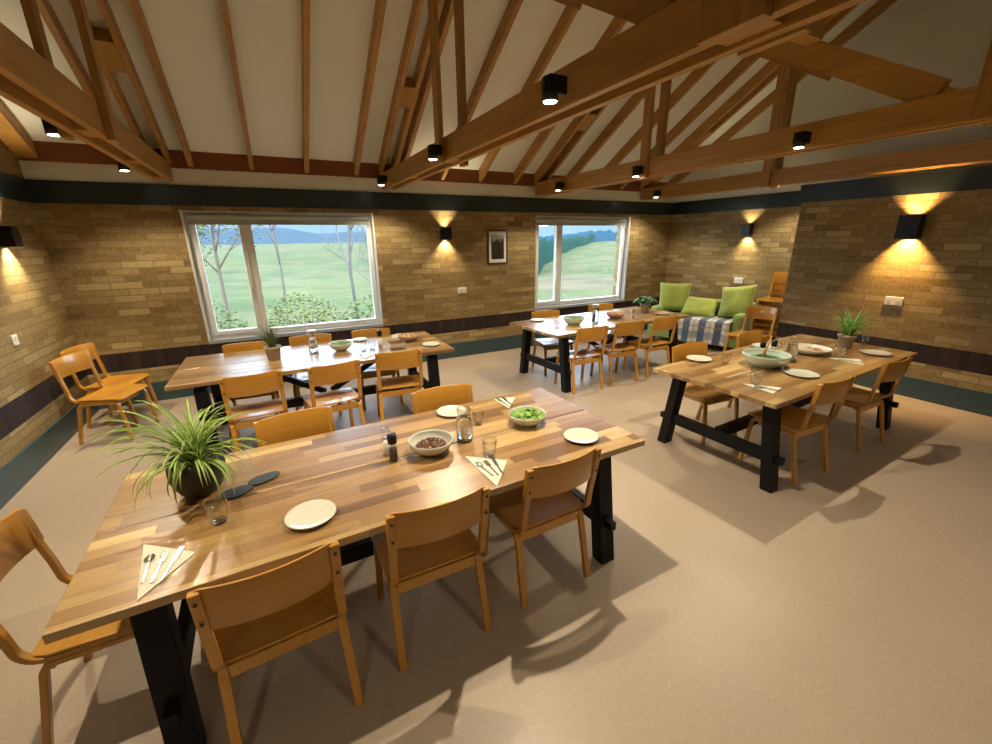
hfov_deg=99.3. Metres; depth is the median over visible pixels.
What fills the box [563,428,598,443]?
plate
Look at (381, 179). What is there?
ceiling spotlight
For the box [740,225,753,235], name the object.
wall light
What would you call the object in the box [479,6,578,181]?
rafter
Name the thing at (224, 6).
rafter
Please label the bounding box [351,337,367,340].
plate
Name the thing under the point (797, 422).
dining chair
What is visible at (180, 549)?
table knife
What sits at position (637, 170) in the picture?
ceiling spotlight
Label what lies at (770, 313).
dining chair
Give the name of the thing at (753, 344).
plate
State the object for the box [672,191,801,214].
trim
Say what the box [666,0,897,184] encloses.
rafter
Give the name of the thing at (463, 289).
wall socket
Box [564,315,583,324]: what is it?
serving bowl
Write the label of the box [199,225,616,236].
sky
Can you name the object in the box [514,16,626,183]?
rafter
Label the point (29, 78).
roof truss
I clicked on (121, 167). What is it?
ceiling spotlight
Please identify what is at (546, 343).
dining chair
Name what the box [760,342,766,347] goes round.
mill
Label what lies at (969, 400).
baseboard
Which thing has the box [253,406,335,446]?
dining chair
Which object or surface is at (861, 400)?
dining chair
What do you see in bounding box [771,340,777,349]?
mill
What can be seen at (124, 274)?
wall
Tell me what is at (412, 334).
bread rolls
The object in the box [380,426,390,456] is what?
mill
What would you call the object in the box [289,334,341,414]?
dining chair
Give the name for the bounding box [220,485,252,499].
coaster
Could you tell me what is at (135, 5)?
rafter
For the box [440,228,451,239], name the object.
wall light
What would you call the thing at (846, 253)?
wall pier
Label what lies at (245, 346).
dining chair
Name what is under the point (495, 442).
glass tumbler
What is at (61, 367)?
dining chair
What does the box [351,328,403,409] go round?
dining chair
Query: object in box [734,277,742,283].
wall socket
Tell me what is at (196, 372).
dining table
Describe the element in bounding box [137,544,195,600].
paper napkin
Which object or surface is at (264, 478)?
coaster
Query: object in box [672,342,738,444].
dining chair
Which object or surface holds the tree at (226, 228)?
on the ground
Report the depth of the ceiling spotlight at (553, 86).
2.09 m
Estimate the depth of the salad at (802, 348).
4.04 m
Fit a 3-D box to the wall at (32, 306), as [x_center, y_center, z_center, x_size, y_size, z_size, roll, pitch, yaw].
[-2.553,-0.975,-0.140,0.300,5.692,9.845,-10,20,-26]
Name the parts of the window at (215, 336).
sash, sill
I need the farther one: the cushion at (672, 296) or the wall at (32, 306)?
the cushion at (672, 296)
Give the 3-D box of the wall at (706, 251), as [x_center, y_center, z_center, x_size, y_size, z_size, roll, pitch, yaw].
[5.899,-2.417,4.061,0.300,5.692,9.845,-10,20,-26]
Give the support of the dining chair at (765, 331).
on the floor
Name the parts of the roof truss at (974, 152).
queen post, queen post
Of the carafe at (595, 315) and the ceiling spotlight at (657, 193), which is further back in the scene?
the ceiling spotlight at (657, 193)
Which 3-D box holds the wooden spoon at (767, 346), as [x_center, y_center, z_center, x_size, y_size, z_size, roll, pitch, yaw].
[2.388,-0.216,3.708,0.180,0.185,0.032,-14,22,-36]
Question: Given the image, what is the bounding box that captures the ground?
[200,241,615,329]
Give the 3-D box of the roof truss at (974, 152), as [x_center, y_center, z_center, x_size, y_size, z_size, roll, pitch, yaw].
[4.994,-3.412,3.237,0.272,3.150,9.769,-10,20,-26]
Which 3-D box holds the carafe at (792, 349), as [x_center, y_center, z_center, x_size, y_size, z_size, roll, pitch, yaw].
[2.659,-0.202,3.786,0.100,0.220,0.100,-10,20,-26]
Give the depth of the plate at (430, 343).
4.62 m
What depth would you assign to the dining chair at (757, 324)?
6.57 m
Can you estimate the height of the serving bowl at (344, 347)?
0.085 m
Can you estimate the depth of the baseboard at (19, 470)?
3.62 m
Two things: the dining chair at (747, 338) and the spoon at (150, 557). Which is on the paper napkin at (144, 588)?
the spoon at (150, 557)
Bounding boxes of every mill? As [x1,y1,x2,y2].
[377,330,382,347]
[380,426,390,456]
[387,432,398,462]
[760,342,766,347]
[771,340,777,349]
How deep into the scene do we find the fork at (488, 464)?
2.10 m
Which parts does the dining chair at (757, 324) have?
seat, rail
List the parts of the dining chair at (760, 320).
rail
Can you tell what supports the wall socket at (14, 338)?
attached to the wall at (32, 306)
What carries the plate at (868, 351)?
on the dining table at (730, 378)
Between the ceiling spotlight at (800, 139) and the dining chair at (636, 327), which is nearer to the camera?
the ceiling spotlight at (800, 139)
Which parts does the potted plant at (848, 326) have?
plant pot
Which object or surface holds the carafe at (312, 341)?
on the dining table at (196, 372)
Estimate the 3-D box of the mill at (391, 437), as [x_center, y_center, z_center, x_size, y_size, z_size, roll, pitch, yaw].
[-0.530,0.388,2.163,0.049,0.155,0.048,-10,20,-26]
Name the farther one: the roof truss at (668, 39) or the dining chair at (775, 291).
the dining chair at (775, 291)
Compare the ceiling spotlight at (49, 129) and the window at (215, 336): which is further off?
the window at (215, 336)
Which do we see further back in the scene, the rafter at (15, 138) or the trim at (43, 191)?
the trim at (43, 191)
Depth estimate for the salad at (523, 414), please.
2.57 m
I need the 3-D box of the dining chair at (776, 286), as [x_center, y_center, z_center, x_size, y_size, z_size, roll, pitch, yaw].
[4.372,-1.015,6.548,0.525,0.834,0.465,-12,21,-33]
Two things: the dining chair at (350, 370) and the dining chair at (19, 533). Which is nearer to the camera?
the dining chair at (19, 533)
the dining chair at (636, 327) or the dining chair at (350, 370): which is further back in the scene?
the dining chair at (636, 327)
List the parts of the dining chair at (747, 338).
leg, frame, backrest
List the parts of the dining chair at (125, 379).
frame, backrest, leg, seat, frame, leg, leg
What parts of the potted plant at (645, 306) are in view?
plant pot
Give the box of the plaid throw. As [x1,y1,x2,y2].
[678,315,732,345]
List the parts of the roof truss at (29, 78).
queen post, queen post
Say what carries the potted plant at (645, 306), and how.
on the dining table at (549, 327)
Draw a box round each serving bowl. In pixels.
[329,340,351,351]
[397,333,418,341]
[408,429,452,456]
[509,406,545,426]
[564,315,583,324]
[606,311,624,318]
[742,348,791,368]
[795,343,832,355]
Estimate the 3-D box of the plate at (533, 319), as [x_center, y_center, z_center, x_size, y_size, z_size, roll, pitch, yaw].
[0.578,-0.721,5.862,0.200,0.019,0.200,-10,20,-26]
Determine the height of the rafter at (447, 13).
2.972 m
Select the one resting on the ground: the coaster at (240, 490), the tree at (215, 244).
the tree at (215, 244)
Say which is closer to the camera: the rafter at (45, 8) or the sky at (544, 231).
the rafter at (45, 8)
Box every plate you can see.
[284,499,335,529]
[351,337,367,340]
[422,341,439,345]
[436,405,466,416]
[530,318,544,321]
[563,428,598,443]
[654,312,669,314]
[686,355,711,361]
[752,343,776,348]
[785,369,819,377]
[860,349,892,355]
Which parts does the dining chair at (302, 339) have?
leg, leg, seat, backrest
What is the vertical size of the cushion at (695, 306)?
0.355 m
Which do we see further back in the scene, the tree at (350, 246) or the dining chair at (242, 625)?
the tree at (350, 246)
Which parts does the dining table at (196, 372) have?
leg, cross rail, leg, tabletop panel, tabletop panel, leg, cross rail, leg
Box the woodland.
[538,233,594,275]
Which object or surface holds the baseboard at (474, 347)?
attached to the wall at (124, 274)
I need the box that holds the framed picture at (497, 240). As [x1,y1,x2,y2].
[487,230,507,263]
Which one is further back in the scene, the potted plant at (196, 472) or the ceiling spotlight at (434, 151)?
the ceiling spotlight at (434, 151)
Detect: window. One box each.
[179,210,383,343]
[534,215,630,310]
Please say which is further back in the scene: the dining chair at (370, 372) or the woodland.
the woodland
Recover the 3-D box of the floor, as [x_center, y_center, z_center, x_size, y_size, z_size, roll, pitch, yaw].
[1.701,1.107,2.867,9.848,0.200,10.495,-10,20,-26]
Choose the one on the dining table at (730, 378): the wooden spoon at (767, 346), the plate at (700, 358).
the plate at (700, 358)
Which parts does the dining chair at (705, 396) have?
frame, backrest, leg, leg, seat, rail, leg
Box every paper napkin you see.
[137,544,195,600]
[359,354,373,358]
[465,456,506,485]
[494,397,514,407]
[745,384,780,393]
[831,358,863,364]
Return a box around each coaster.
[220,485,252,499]
[248,471,279,485]
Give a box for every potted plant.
[76,398,271,512]
[252,321,286,360]
[633,296,657,312]
[821,307,880,348]
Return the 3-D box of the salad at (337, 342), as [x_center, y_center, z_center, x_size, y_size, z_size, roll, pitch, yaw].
[-1.621,-0.289,4.408,0.210,0.067,0.213,-10,20,-26]
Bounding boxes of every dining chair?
[0,508,134,743]
[48,351,159,444]
[59,343,159,428]
[186,540,363,743]
[218,370,287,451]
[222,341,282,436]
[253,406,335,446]
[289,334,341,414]
[302,359,365,426]
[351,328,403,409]
[371,486,491,671]
[374,349,422,420]
[411,384,472,413]
[481,447,601,608]
[531,310,572,375]
[554,325,608,393]
[587,303,626,362]
[590,320,644,384]
[623,315,678,377]
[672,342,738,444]
[723,305,778,350]
[727,330,762,406]
[738,375,855,484]
[750,272,787,326]
[750,283,785,330]
[752,289,784,330]
[752,327,776,336]
[753,295,783,328]
[753,321,777,341]
[813,356,912,452]
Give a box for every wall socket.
[10,334,19,345]
[458,287,466,293]
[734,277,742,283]
[884,296,903,305]
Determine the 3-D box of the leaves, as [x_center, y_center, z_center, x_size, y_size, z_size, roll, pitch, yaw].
[2.358,-0.113,3.686,0.260,0.068,0.269,-10,20,-26]
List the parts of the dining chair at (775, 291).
backrest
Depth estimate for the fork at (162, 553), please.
1.49 m
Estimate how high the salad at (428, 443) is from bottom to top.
0.050 m
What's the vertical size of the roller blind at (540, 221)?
0.116 m
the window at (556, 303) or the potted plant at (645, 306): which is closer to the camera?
the potted plant at (645, 306)
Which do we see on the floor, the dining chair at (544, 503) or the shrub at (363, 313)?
the dining chair at (544, 503)
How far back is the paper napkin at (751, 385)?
3.13 m
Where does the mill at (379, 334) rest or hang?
on the dining table at (196, 372)
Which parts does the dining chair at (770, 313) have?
leg, frame, seat, backrest, frame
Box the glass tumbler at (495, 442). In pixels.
[482,437,496,458]
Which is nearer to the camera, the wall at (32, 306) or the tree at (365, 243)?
the wall at (32, 306)
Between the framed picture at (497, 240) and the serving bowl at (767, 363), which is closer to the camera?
the serving bowl at (767, 363)
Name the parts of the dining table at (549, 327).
leg, cross rail, leg, tabletop panel, tabletop panel, cross rail, leg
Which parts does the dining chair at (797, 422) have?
leg, frame, seat, leg, rail, leg, backrest, frame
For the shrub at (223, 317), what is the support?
on the ground
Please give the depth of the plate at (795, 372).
3.45 m
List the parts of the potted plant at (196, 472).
plant pot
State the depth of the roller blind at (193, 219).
5.30 m
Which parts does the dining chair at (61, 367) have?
backrest, frame, leg, frame, leg, seat, leg, rail, leg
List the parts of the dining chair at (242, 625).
frame, leg, backrest, seat, rail, frame, leg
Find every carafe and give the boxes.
[306,329,318,352]
[456,406,472,442]
[591,304,598,322]
[785,337,799,362]
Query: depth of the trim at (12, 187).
3.95 m
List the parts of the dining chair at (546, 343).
leg, frame, leg, backrest, rail, seat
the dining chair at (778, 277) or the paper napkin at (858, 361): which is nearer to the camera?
the paper napkin at (858, 361)
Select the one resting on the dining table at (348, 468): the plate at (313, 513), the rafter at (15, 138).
the plate at (313, 513)
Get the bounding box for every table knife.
[158,546,184,582]
[491,457,504,474]
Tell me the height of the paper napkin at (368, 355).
0.004 m
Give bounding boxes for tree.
[196,225,268,328]
[198,225,238,265]
[263,225,289,324]
[314,225,370,282]
[334,225,359,318]
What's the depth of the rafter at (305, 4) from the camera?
4.05 m
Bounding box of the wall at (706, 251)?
[665,206,800,326]
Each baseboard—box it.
[0,404,99,509]
[99,324,647,408]
[854,370,991,416]
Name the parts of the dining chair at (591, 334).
leg, frame, leg, seat, leg, rail, backrest, leg, frame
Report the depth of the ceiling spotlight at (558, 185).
6.03 m
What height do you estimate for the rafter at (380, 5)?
2.972 m
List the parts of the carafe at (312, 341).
lid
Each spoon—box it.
[140,553,154,583]
[475,462,493,475]
[761,336,771,356]
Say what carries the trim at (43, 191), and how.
attached to the wall at (124, 274)
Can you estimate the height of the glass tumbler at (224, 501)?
0.105 m
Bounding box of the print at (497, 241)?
[491,235,503,258]
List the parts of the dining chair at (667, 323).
leg, leg, frame, seat, rail, backrest, leg, frame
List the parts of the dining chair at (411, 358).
leg, frame, leg, seat, backrest, rail, frame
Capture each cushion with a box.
[659,282,691,310]
[680,296,717,316]
[717,285,756,317]
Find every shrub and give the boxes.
[213,298,256,329]
[266,290,347,326]
[340,295,374,320]
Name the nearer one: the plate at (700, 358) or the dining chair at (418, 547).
the dining chair at (418, 547)
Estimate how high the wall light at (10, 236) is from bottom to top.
0.170 m
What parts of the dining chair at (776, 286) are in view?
seat, backrest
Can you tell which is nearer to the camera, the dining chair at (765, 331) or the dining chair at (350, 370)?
the dining chair at (350, 370)
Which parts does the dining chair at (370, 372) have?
leg, backrest, seat, rail, leg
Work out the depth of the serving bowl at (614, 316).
5.92 m
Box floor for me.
[0,329,991,743]
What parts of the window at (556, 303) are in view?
sash, sill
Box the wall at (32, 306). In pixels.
[0,140,89,468]
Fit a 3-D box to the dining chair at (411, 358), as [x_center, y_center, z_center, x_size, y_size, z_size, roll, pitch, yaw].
[-1.003,0.134,4.364,0.465,0.834,0.525,-7,18,-19]
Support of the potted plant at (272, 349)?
on the dining table at (196, 372)
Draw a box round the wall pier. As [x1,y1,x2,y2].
[776,189,991,393]
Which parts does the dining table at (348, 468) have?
leg, cross rail, tabletop panel, tabletop panel, cross rail, leg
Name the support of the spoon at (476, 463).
on the paper napkin at (494, 479)
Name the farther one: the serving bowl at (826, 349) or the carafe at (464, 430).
the serving bowl at (826, 349)
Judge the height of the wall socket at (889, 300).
0.100 m
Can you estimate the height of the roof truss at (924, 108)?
3.150 m
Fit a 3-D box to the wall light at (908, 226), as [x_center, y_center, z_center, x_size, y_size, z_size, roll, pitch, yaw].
[4.617,-1.617,4.698,0.126,0.250,0.190,-10,20,-26]
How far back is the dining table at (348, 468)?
1.85 m
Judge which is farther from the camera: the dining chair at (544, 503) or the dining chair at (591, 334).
the dining chair at (591, 334)
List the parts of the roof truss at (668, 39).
queen post, queen post, king post, king post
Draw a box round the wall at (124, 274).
[32,203,671,384]
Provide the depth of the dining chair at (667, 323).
5.74 m
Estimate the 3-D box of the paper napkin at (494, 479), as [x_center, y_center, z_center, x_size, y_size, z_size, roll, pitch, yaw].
[-0.010,0.474,2.114,0.173,0.004,0.330,-10,20,-26]
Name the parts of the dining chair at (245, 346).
backrest, rail, leg, leg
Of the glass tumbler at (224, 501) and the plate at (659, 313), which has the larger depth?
the plate at (659, 313)
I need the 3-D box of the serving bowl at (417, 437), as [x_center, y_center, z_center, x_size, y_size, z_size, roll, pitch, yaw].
[-0.349,0.394,2.269,0.236,0.075,0.236,-10,20,-26]
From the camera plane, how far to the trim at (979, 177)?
4.72 m
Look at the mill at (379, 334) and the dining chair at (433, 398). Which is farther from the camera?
the mill at (379, 334)
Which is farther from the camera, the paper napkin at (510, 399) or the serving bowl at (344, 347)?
the serving bowl at (344, 347)
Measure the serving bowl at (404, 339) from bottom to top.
0.065 m
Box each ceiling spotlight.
[41,119,59,136]
[116,160,129,171]
[377,175,387,185]
[427,144,441,160]
[541,73,566,103]
[555,182,563,190]
[632,165,643,176]
[653,190,660,197]
[792,131,811,148]
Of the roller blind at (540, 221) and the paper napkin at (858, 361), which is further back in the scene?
the roller blind at (540, 221)
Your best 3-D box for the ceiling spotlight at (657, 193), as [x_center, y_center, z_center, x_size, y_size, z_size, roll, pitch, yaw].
[2.799,-3.093,7.323,0.117,0.114,0.084,-10,20,-26]
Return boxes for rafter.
[0,99,37,158]
[36,0,96,101]
[128,0,193,166]
[220,0,253,169]
[301,0,309,172]
[353,0,386,174]
[399,0,453,162]
[441,0,522,179]
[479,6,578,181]
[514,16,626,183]
[566,90,644,175]
[604,61,716,167]
[620,55,759,188]
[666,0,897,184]
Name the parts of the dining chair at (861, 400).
leg, leg, seat, frame, rail, leg, backrest, frame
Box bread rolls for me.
[401,333,414,336]
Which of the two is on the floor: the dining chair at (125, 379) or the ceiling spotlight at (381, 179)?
the dining chair at (125, 379)
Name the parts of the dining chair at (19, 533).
backrest, frame, frame, leg, seat, leg, leg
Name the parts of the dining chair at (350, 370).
frame, seat, backrest, rail, leg, frame, leg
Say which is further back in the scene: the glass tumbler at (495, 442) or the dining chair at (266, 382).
the dining chair at (266, 382)
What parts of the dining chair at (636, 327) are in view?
leg, frame, leg, seat, leg, rail, backrest, leg, frame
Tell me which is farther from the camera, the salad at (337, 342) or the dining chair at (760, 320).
the dining chair at (760, 320)
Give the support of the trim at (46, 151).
attached to the wall at (124, 274)
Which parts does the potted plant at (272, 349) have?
plant pot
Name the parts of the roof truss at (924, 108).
queen post, queen post, king post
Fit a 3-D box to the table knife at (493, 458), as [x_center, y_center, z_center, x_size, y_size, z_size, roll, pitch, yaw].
[0.009,0.470,2.108,0.017,0.004,0.180,-7,18,-18]
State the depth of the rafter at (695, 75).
5.71 m
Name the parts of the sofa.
armrest, armrest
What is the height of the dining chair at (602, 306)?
0.834 m
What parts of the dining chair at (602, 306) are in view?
backrest, seat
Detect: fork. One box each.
[149,551,168,582]
[483,460,498,475]
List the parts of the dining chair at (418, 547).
leg, frame, leg, seat, backrest, rail, leg, frame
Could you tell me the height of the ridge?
53.102 m
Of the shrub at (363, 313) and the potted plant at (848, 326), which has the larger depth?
the shrub at (363, 313)
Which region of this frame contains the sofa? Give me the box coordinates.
[647,297,755,349]
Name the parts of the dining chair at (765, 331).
rail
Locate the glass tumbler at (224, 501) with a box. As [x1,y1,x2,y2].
[202,494,227,525]
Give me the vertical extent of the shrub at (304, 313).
1.969 m
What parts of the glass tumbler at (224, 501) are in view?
glass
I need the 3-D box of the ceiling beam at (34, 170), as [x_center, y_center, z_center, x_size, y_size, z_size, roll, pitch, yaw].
[-0.612,-2.822,6.172,9.248,0.428,0.006,-10,20,-26]
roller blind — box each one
[186,214,368,224]
[537,218,627,225]
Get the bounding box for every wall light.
[0,226,23,246]
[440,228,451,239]
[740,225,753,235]
[894,214,926,238]
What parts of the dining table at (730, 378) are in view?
leg, cross rail, tabletop panel, leg, tabletop panel, leg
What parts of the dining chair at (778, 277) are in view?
leg, seat, rail, frame, backrest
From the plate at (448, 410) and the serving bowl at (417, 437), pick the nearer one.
the serving bowl at (417, 437)
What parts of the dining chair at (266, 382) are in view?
frame, leg, leg, backrest, seat, rail, frame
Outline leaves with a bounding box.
[751,354,780,358]
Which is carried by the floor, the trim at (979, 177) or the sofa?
the sofa
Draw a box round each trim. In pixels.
[0,172,34,202]
[15,141,666,191]
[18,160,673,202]
[27,179,672,214]
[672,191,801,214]
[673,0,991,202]
[798,165,991,202]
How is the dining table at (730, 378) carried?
on the floor
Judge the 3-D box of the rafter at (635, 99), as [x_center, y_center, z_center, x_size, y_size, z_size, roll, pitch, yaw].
[2.295,-3.874,4.509,0.050,2.972,4.873,-10,20,-26]
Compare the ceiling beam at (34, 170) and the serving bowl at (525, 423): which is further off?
the ceiling beam at (34, 170)
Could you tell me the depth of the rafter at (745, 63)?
5.87 m
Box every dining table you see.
[41,388,644,743]
[164,331,454,450]
[510,306,690,392]
[653,334,917,493]
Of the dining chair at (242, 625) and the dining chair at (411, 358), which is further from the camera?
the dining chair at (411, 358)
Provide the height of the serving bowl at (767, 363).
0.115 m
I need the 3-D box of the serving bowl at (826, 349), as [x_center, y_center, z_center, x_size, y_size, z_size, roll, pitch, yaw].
[3.031,-0.209,4.059,0.330,0.060,0.330,-10,20,-26]
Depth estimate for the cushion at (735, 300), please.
6.98 m
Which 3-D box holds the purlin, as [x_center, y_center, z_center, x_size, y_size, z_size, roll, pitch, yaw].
[1.443,-2.472,2.692,2.230,0.260,0.120,-10,20,-26]
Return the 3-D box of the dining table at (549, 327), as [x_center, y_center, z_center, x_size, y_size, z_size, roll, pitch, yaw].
[1.523,-0.401,6.084,2.490,0.750,1.070,-11,20,-29]
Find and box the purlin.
[789,17,826,45]
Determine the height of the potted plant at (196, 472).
0.478 m
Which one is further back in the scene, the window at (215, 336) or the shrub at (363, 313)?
the shrub at (363, 313)
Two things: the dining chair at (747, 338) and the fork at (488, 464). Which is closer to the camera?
the fork at (488, 464)
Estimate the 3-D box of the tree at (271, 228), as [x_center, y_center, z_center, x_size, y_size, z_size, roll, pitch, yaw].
[-6.046,-5.314,10.412,6.064,10.360,3.676,11,21,33]
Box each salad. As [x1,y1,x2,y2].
[331,341,348,346]
[415,437,446,455]
[510,408,543,419]
[798,347,824,351]
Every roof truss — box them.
[0,0,172,181]
[378,0,866,189]
[534,38,991,195]
[640,3,991,199]
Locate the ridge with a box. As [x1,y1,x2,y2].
[539,230,616,241]
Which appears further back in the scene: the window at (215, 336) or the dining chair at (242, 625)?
the window at (215, 336)
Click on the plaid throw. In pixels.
(711, 330)
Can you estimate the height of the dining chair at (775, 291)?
0.834 m
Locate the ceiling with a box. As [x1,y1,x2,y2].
[0,0,878,182]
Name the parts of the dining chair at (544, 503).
leg, frame, leg, seat, rail, backrest, leg, frame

